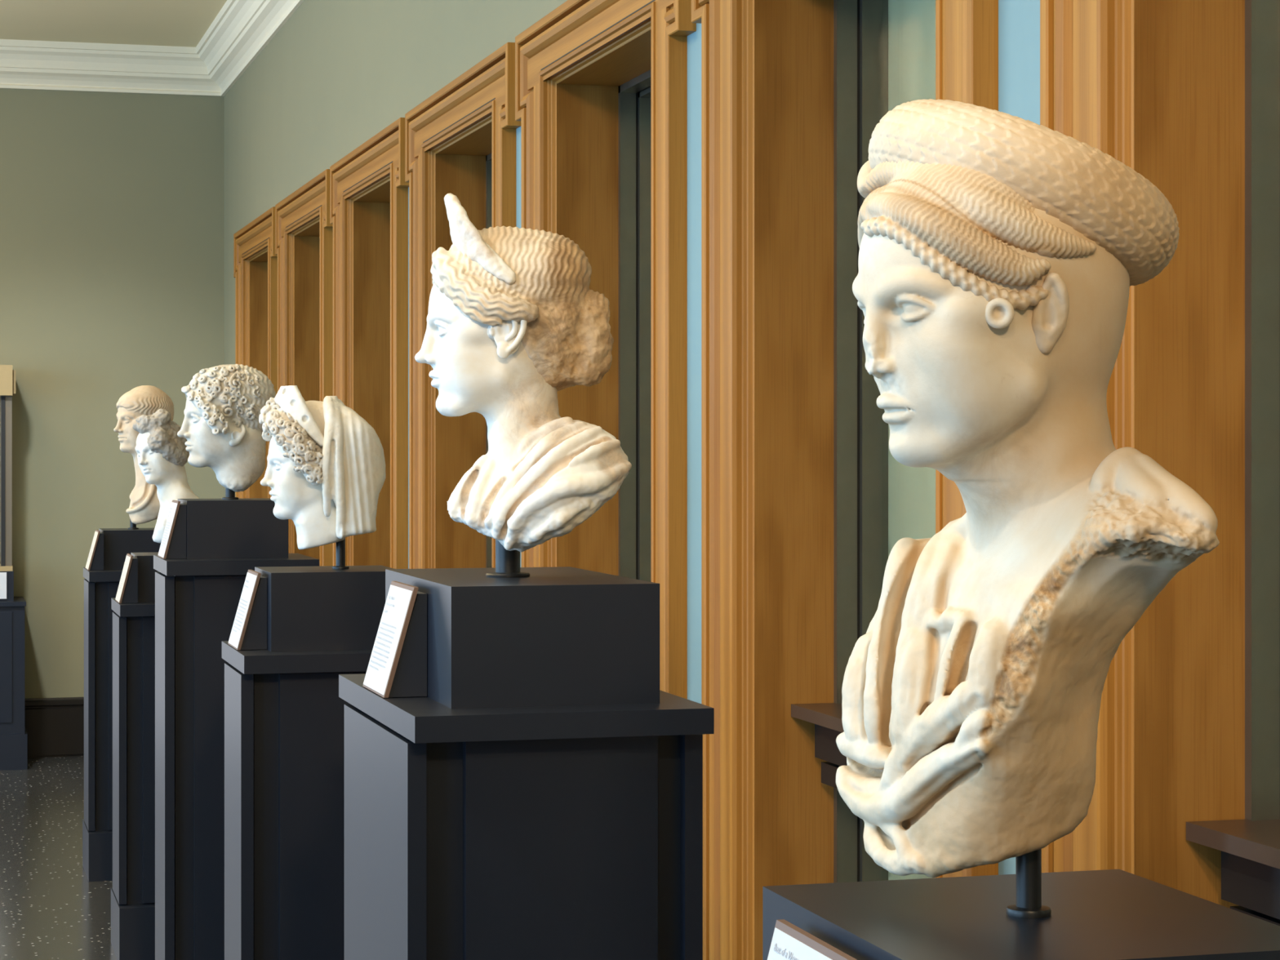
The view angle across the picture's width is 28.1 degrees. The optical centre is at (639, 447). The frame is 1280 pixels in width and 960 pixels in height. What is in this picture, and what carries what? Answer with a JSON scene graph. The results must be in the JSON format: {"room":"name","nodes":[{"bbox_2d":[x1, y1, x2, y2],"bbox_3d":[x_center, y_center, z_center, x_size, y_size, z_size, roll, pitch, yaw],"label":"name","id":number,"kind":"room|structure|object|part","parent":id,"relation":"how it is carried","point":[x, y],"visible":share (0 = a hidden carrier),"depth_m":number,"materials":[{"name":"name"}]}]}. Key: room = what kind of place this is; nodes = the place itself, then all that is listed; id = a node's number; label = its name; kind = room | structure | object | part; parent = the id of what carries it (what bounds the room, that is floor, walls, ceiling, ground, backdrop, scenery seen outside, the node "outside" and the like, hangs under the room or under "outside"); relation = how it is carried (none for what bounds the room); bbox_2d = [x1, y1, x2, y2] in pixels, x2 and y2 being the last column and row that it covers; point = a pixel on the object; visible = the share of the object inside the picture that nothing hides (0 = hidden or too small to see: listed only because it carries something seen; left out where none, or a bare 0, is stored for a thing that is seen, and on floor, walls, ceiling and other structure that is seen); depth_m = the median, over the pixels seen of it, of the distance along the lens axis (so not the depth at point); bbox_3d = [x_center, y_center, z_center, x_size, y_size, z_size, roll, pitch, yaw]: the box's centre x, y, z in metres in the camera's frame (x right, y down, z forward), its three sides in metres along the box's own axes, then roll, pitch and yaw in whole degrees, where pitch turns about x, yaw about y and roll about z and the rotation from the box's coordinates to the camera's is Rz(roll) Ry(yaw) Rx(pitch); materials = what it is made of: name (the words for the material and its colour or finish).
{"room":"museum","nodes":[
{"label":"museum","id":0,"kind":"room"},
{"bbox_2d":[0,755,117,959],"bbox_3d":[-3.076,1.686,4.677,7.377,0.100,17.460,0,0,-16],"label":"floor","id":1,"kind":"structure","parent":0,"point":[50,909],"depth_m":9.81,"materials":[{"name":"stone"}]},
{"bbox_2d":[0,364,27,770],"bbox_3d":[-3.669,0.609,13.075,1.029,2.055,0.480,0,0,-16],"label":"display case","id":2,"kind":"object","parent":1,"relation":"on","point":[13,733],"visible":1,"depth_m":12.99,"materials":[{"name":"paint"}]},
{"bbox_3d":[-3.647,0.171,12.951,0.794,0.870,0.006,0,0,-16],"label":"glass","id":3,"kind":"part","parent":2,"relation":"part of","materials":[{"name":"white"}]},
{"bbox_2d":[0,364,12,395],"bbox_3d":[-3.695,-0.342,13.089,0.928,0.155,0.400,0,0,-16],"label":"hood","id":4,"kind":"object","parent":2,"relation":"attached to","point":[6,371],"depth_m":13.01,"materials":[{"name":"beige"}]},
{"bbox_3d":[-3.612,1.116,12.859,0.884,0.560,0.010,0,0,-16],"label":"cabinet panel","id":5,"kind":"part","parent":2,"relation":"part of","materials":[{"name":"blue paint"}]},
{"bbox_3d":[-3.238,0.171,13.065,0.056,0.870,0.030,0,0,-16],"label":"corner post","id":6,"kind":"part","parent":2,"relation":"part of","materials":[{"name":"grey metal"}]},
{"bbox_2d":[12,369,15,395],"bbox_3d":[-3.241,-0.334,13.220,0.017,0.120,0.350,0,0,-16],"label":"hood","id":7,"kind":"object","parent":2,"relation":"attached to","point":[13,371],"depth_m":13.05,"materials":[{"name":"beige"}]},
{"bbox_2d":[82,528,160,881],"bbox_3d":[-1.945,0.978,9.888,0.390,1.317,0.425,0,0,-16],"label":"pedestal","id":8,"kind":"object","parent":1,"relation":"on","point":[100,586],"visible":0.4,"depth_m":9.71,"materials":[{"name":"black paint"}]},
{"bbox_2d":[85,529,103,570],"bbox_3d":[-2.098,0.395,9.837,0.059,0.149,0.180,0,0,-16],"label":"label","id":9,"kind":"object","parent":8,"relation":"on","point":[95,562],"visible":1,"depth_m":9.76,"materials":[{"name":"white paper"}]},
{"bbox_3d":[-1.897,0.983,9.749,0.253,0.939,0.028,0,0,-16],"label":"panel","id":10,"kind":"part","parent":8,"relation":"part of","materials":[{"name":"blue paint"}]},
{"bbox_2d":[113,385,173,528],"bbox_3d":[-1.934,0.038,9.985,0.213,0.561,0.222,0,0,2],"label":"bust","id":11,"kind":"object","parent":8,"relation":"on","point":[144,504],"visible":0.68,"depth_m":9.92,"materials":[{"name":"stone"}]},
{"bbox_3d":[-1.975,0.297,9.965,0.024,0.043,0.024,0,0,-11],"label":"mount post","id":12,"kind":"part","parent":11,"relation":"part of","materials":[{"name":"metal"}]},
{"bbox_2d":[111,552,158,959],"bbox_3d":[-1.509,0.992,8.318,0.390,1.288,0.400,0,0,-16],"label":"pedestal","id":13,"kind":"object","parent":1,"relation":"on","point":[133,889],"visible":0.37,"depth_m":8.15,"materials":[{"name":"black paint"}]},
{"bbox_2d":[115,553,137,603],"bbox_3d":[-1.654,0.421,8.238,0.059,0.151,0.180,0,0,-16],"label":"label","id":14,"kind":"object","parent":13,"relation":"on","point":[127,590],"visible":1,"depth_m":8.16,"materials":[{"name":"white paper"}]},
{"bbox_2d":[117,560,126,591],"bbox_3d":[-1.669,0.417,8.253,0.025,0.101,0.119,0,0,-16],"label":"print","id":15,"kind":"object","parent":14,"relation":"attached to","point":[123,574],"depth_m":8.25},
{"bbox_3d":[-1.465,0.997,8.191,0.253,0.911,0.028,0,0,-16],"label":"panel","id":16,"kind":"part","parent":13,"relation":"part of","materials":[{"name":"blue paint"}]},
{"bbox_2d":[132,408,199,542],"bbox_3d":[-1.531,0.112,8.358,0.249,0.472,0.194,0,0,-10],"label":"bust","id":17,"kind":"object","parent":13,"relation":"on","point":[162,455],"visible":0.83,"depth_m":8.30,"materials":[{"name":"stone"}]},
{"bbox_2d":[153,497,319,959],"bbox_3d":[-1.068,0.887,6.732,0.390,1.498,0.400,0,0,-16],"label":"pedestal","id":18,"kind":"object","parent":1,"relation":"on","point":[197,596],"visible":0.59,"depth_m":6.57,"materials":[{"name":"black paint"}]},
{"bbox_2d":[158,500,186,559],"bbox_3d":[-1.224,0.214,6.691,0.059,0.148,0.170,0,0,-16],"label":"label","id":19,"kind":"object","parent":18,"relation":"on","point":[173,544],"visible":1,"depth_m":6.62,"materials":[{"name":"white paper"}]},
{"bbox_2d":[160,507,172,546],"bbox_3d":[-1.238,0.209,6.702,0.025,0.099,0.119,0,0,-16],"label":"print","id":20,"kind":"object","parent":19,"relation":"attached to","point":[169,521],"depth_m":6.70},
{"bbox_3d":[-1.024,0.892,6.605,0.253,1.120,0.028,0,0,-16],"label":"panel","id":21,"kind":"part","parent":18,"relation":"part of","materials":[{"name":"blue paint"}]},
{"bbox_2d":[177,364,275,499],"bbox_3d":[-1.091,-0.042,6.781,0.257,0.360,0.196,0,0,-37],"label":"bust","id":22,"kind":"object","parent":18,"relation":"on","point":[222,429],"visible":0.92,"depth_m":6.72,"materials":[{"name":"stone"}]},
{"bbox_3d":[-1.086,0.107,6.777,0.025,0.062,0.025,0,0,-9],"label":"mount post","id":23,"kind":"part","parent":22,"relation":"part of","materials":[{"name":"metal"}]},
{"bbox_2d":[222,565,393,959],"bbox_3d":[-0.623,0.941,5.131,0.390,1.391,0.391,0,0,-16],"label":"pedestal","id":24,"kind":"object","parent":1,"relation":"on","point":[284,710],"visible":0.59,"depth_m":4.98,"materials":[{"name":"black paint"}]},
{"bbox_2d":[227,569,266,649],"bbox_3d":[-0.784,0.323,5.106,0.059,0.150,0.162,0,0,-16],"label":"label","id":25,"kind":"object","parent":24,"relation":"on","point":[249,629],"visible":1,"depth_m":5.04,"materials":[{"name":"white paper"}]},
{"bbox_2d":[231,579,248,631],"bbox_3d":[-0.795,0.318,5.112,0.027,0.101,0.119,0,0,-16],"label":"print","id":26,"kind":"object","parent":25,"relation":"attached to","point":[243,603],"depth_m":5.11},
{"bbox_2d":[258,385,386,568],"bbox_3d":[-0.639,0.061,5.147,0.261,0.368,0.228,0,0,-7],"label":"bust","id":27,"kind":"object","parent":24,"relation":"on","point":[325,473],"visible":1,"depth_m":5.08,"materials":[{"name":"stone"}]},
{"bbox_3d":[-0.683,-0.062,5.145,0.104,0.122,0.184,0,0,-7],"label":"crown","id":28,"kind":"part","parent":27,"relation":"part of","materials":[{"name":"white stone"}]},
{"bbox_3d":[-0.603,0.210,5.155,0.019,0.069,0.019,0,0,-7],"label":"mount post","id":29,"kind":"part","parent":27,"relation":"part of","materials":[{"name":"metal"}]},
{"bbox_3d":[-0.580,0.946,5.008,0.253,1.012,0.028,0,0,-16],"label":"panel","id":30,"kind":"part","parent":24,"relation":"part of","materials":[{"name":"blue paint"}]},
{"bbox_2d":[338,566,714,959],"bbox_3d":[-0.175,0.907,3.518,0.390,1.458,0.612,0,0,-16],"label":"pedestal","id":31,"kind":"object","parent":1,"relation":"on","point":[542,799],"visible":0.94,"depth_m":3.29,"materials":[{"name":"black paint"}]},
{"bbox_2d":[362,581,426,697],"bbox_3d":[-0.335,0.260,3.491,0.059,0.146,0.173,0,0,-16],"label":"label","id":32,"kind":"object","parent":31,"relation":"on","point":[397,667],"visible":1,"depth_m":3.42,"materials":[{"name":"white paper"}]},
{"bbox_2d":[368,595,395,670],"bbox_3d":[-0.348,0.255,3.503,0.027,0.098,0.119,0,0,-16],"label":"print","id":33,"kind":"object","parent":32,"relation":"attached to","point":[385,638],"depth_m":3.51},
{"bbox_2d":[414,193,631,577],"bbox_3d":[-0.160,-0.085,3.502,0.298,0.527,0.236,0,0,0],"label":"bust","id":34,"kind":"object","parent":31,"relation":"on","point":[515,321],"visible":1,"depth_m":3.46,"materials":[{"name":"stone"}]},
{"bbox_3d":[-0.220,-0.284,3.519,0.100,0.129,0.172,0,0,-3],"label":"crown","id":35,"kind":"part","parent":34,"relation":"part of","materials":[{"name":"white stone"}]},
{"bbox_3d":[-0.182,0.127,3.520,0.034,0.102,0.034,0,0,-3],"label":"mount post","id":36,"kind":"part","parent":34,"relation":"part of","materials":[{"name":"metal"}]},
{"bbox_3d":[-0.103,0.912,3.289,0.253,1.079,0.028,0,0,-16],"label":"panel","id":37,"kind":"part","parent":31,"relation":"part of","materials":[{"name":"blue paint"}]},
{"bbox_2d":[762,869,1279,959],"bbox_3d":[0.276,0.994,1.893,0.390,1.285,0.660,0,0,-16],"label":"pedestal","id":38,"kind":"object","parent":1,"relation":"on","point":[1106,914],"visible":1,"depth_m":1.90,"materials":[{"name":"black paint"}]},
{"bbox_2d":[767,919,857,959],"bbox_3d":[0.118,0.438,1.859,0.059,0.155,0.180,0,0,-16],"label":"label","id":39,"kind":"object","parent":38,"relation":"on","point":[789,941],"visible":1,"depth_m":1.90,"materials":[{"name":"white paper"}]},
{"bbox_2d":[835,98,1219,918],"bbox_3d":[0.283,0.046,1.921,0.290,0.611,0.255,0,0,9],"label":"bust","id":40,"kind":"object","parent":38,"relation":"on","point":[1001,254],"visible":1,"depth_m":1.85,"materials":[{"name":"stone"}]},
{"bbox_3d":[0.292,0.303,1.922,0.019,0.095,0.019,0,0,9],"label":"mount post","id":41,"kind":"part","parent":40,"relation":"part of","materials":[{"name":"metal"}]},
{"bbox_2d":[0,88,223,698],"bbox_3d":[-5.386,-0.242,12.992,7.377,3.757,0.200,0,0,-16],"label":"wall","id":42,"kind":"structure","parent":0,"point":[112,203],"depth_m":13.57,"materials":[{"name":"green paint"}]},
{"bbox_2d":[24,697,84,757],"bbox_3d":[-3.144,1.480,13.496,1.787,0.312,0.030,0,0,-16],"label":"baseboard","id":43,"kind":"structure","parent":42,"relation":"attached to","point":[54,726],"depth_m":13.50,"materials":[{"name":"black paint"}]},
{"bbox_2d":[0,39,222,96],"bbox_3d":[-5.457,-2.005,12.783,6.727,0.233,0.166,0,0,-16],"label":"trim","id":44,"kind":"structure","parent":42,"relation":"attached to","point":[30,64],"depth_m":13.50,"materials":[{"name":"white paint"}]},
{"bbox_2d":[0,0,226,47],"bbox_3d":[-3.076,-2.171,4.677,7.377,0.100,17.460,0,0,-16],"label":"ceiling","id":45,"kind":"structure","parent":0,"point":[171,23],"depth_m":12.70,"materials":[{"name":"beige paint"}]},
{"bbox_2d":[223,0,567,497],"bbox_3d":[0.237,-0.242,5.598,0.400,3.757,17.060,0,0,-16],"label":"wall","id":46,"kind":"structure","parent":0,"point":[337,73],"depth_m":10.07,"materials":[{"name":"green paint"}]},
{"bbox_2d":[195,0,304,96],"bbox_3d":[-0.035,-2.005,5.522,0.166,0.233,17.060,0,0,-16],"label":"trim","id":47,"kind":"structure","parent":46,"relation":"attached to","point":[242,29],"depth_m":12.38,"materials":[{"name":"white paint"}]},
{"bbox_2d":[233,206,277,498],"bbox_3d":[-1.700,0.278,12.268,0.321,2.717,1.520,0,0,-16],"label":"window","id":48,"kind":"structure","parent":46,"relation":"in","point":[255,258],"depth_m":12.72,"materials":[{"name":"brown wood"}]},
{"bbox_3d":[-1.827,-0.941,12.232,0.041,0.034,1.064,0,0,-16],"label":"head moulding","id":49,"kind":"part","parent":48,"relation":"part of","materials":[{"name":"brown wood"}]},
{"bbox_3d":[-1.827,0.339,12.232,0.041,2.594,1.064,0,0,-16],"label":"moulding","id":50,"kind":"part","parent":48,"relation":"part of","materials":[{"name":"brown wood"}]},
{"bbox_2d":[275,168,333,566],"bbox_3d":[-1.268,0.278,10.711,0.321,2.717,1.520,0,0,-16],"label":"window","id":51,"kind":"structure","parent":46,"relation":"in","point":[304,231],"depth_m":11.16,"materials":[{"name":"brown wood"}]},
{"bbox_3d":[-1.394,-0.941,10.676,0.041,0.034,1.064,0,0,-16],"label":"head moulding","id":52,"kind":"part","parent":51,"relation":"part of","materials":[{"name":"brown wood"}]},
{"bbox_3d":[-1.394,0.339,10.676,0.041,2.594,1.064,0,0,-16],"label":"moulding","id":53,"kind":"part","parent":51,"relation":"part of","materials":[{"name":"brown wood"}]},
{"bbox_2d":[329,117,408,568],"bbox_3d":[-0.836,0.278,9.155,0.321,2.717,1.520,0,0,-16],"label":"window","id":54,"kind":"structure","parent":46,"relation":"in","point":[369,189],"depth_m":9.61,"materials":[{"name":"brown wood"}]},
{"bbox_3d":[-0.962,-0.941,9.120,0.041,0.034,1.064,0,0,-16],"label":"head moulding","id":55,"kind":"part","parent":54,"relation":"part of","materials":[{"name":"brown wood"}]},
{"bbox_3d":[-0.962,0.339,9.120,0.041,2.594,1.064,0,0,-16],"label":"moulding","id":56,"kind":"part","parent":54,"relation":"part of","materials":[{"name":"brown wood"}]},
{"bbox_2d":[408,186,408,568],"bbox_3d":[-0.734,0.180,8.345,0.003,2.288,0.227,0,0,-16],"label":"trim","id":57,"kind":"structure","parent":46,"relation":"attached to","point":[408,187],"depth_m":8.45,"materials":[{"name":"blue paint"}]},
{"bbox_2d":[404,42,520,568],"bbox_3d":[-0.404,0.278,7.599,0.321,2.717,1.520,0,0,-16],"label":"window","id":58,"kind":"structure","parent":46,"relation":"in","point":[460,140],"depth_m":8.06,"materials":[{"name":"brown wood"}]},
{"bbox_3d":[-0.530,-0.941,7.564,0.041,0.034,1.064,0,0,-16],"label":"head moulding","id":59,"kind":"part","parent":58,"relation":"part of","materials":[{"name":"brown wood"}]},
{"bbox_3d":[-0.530,0.339,7.564,0.041,2.594,1.064,0,0,-16],"label":"moulding","id":60,"kind":"part","parent":58,"relation":"part of","materials":[{"name":"brown wood"}]},
{"bbox_3d":[-0.302,0.356,7.628,0.110,2.560,0.996,0,0,-16],"label":"metal frame","id":61,"kind":"part","parent":58,"relation":"part of","materials":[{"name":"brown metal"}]},
{"bbox_2d":[515,126,520,567],"bbox_3d":[-0.302,0.180,6.789,0.003,2.288,0.227,0,0,-16],"label":"trim","id":62,"kind":"structure","parent":46,"relation":"attached to","point":[517,130],"depth_m":6.87,"materials":[{"name":"blue paint"}]},
{"bbox_2d":[515,0,696,698],"bbox_3d":[0.029,0.278,6.043,0.321,2.717,1.520,0,0,-16],"label":"window","id":63,"kind":"structure","parent":46,"relation":"in","point":[601,86],"depth_m":6.50,"materials":[{"name":"brown wood"}]},
{"bbox_3d":[-0.097,-0.941,6.008,0.041,0.034,1.064,0,0,-16],"label":"head moulding","id":64,"kind":"part","parent":63,"relation":"part of","materials":[{"name":"brown wood"}]},
{"bbox_3d":[-0.097,0.339,6.008,0.041,2.594,1.064,0,0,-16],"label":"moulding","id":65,"kind":"part","parent":63,"relation":"part of","materials":[{"name":"brown wood"}]},
{"bbox_3d":[0.131,0.356,6.072,0.110,2.560,0.996,0,0,-16],"label":"metal frame","id":66,"kind":"part","parent":63,"relation":"part of","materials":[{"name":"brown metal"}]},
{"bbox_2d":[687,22,701,703],"bbox_3d":[0.130,0.180,5.233,0.003,2.288,0.227,0,0,-16],"label":"window","id":67,"kind":"structure","parent":46,"relation":"attached to","point":[694,40],"depth_m":5.29,"materials":[{"name":"blue paint"}]},
{"bbox_2d":[691,0,998,959],"bbox_3d":[0.461,0.278,4.487,0.321,2.717,1.520,0,0,-16],"label":"window","id":68,"kind":"structure","parent":46,"relation":"in","point":[806,500],"depth_m":4.96,"materials":[{"name":"brown wood"}]},
{"bbox_3d":[0.526,0.587,4.505,0.126,0.125,0.952,0,0,-16],"label":"rail under ledge","id":69,"kind":"part","parent":68,"relation":"part of","materials":[{"name":"wood"}]},
{"bbox_3d":[0.335,0.339,4.452,0.041,2.594,1.064,0,0,-16],"label":"moulding","id":70,"kind":"part","parent":68,"relation":"part of","materials":[{"name":"brown wood"}]},
{"bbox_3d":[0.563,0.356,4.515,0.110,2.560,0.996,0,0,-16],"label":"metal frame","id":71,"kind":"part","parent":68,"relation":"part of","materials":[{"name":"brown metal"}]},
{"bbox_3d":[0.595,0.371,4.524,0.006,2.530,0.936,0,0,-16],"label":"pane","id":72,"kind":"part","parent":68,"relation":"part of","materials":[{"name":"clear glass"}]},
{"bbox_2d":[998,0,1039,875],"bbox_3d":[0.563,0.180,3.677,0.003,2.288,0.227,0,0,-16],"label":"trim","id":73,"kind":"structure","parent":46,"relation":"attached to","point":[1019,20],"depth_m":3.72,"materials":[{"name":"blue paint"}]},
{"bbox_2d":[1040,0,1279,925],"bbox_3d":[0.893,0.278,2.931,0.321,2.717,1.520,0,0,-16],"label":"window","id":74,"kind":"structure","parent":46,"relation":"in","point":[1184,94],"depth_m":3.41,"materials":[{"name":"brown wood"}]},
{"bbox_3d":[0.760,0.278,2.894,0.044,2.717,1.520,0,0,-16],"label":"casing","id":75,"kind":"part","parent":74,"relation":"part of","materials":[{"name":"brown wood"}]},
{"bbox_3d":[0.767,0.339,2.896,0.041,2.594,1.064,0,0,-16],"label":"moulding","id":76,"kind":"part","parent":74,"relation":"part of","materials":[{"name":"brown wood"}]},
{"bbox_3d":[0.959,0.587,2.949,0.126,0.125,0.952,0,0,-16],"label":"rail under ledge","id":77,"kind":"part","parent":74,"relation":"part of","materials":[{"name":"wood"}]},
{"bbox_3d":[0.995,0.356,2.959,0.110,2.560,0.996,0,0,-16],"label":"metal frame","id":78,"kind":"part","parent":74,"relation":"part of","materials":[{"name":"brown metal"}]}
]}

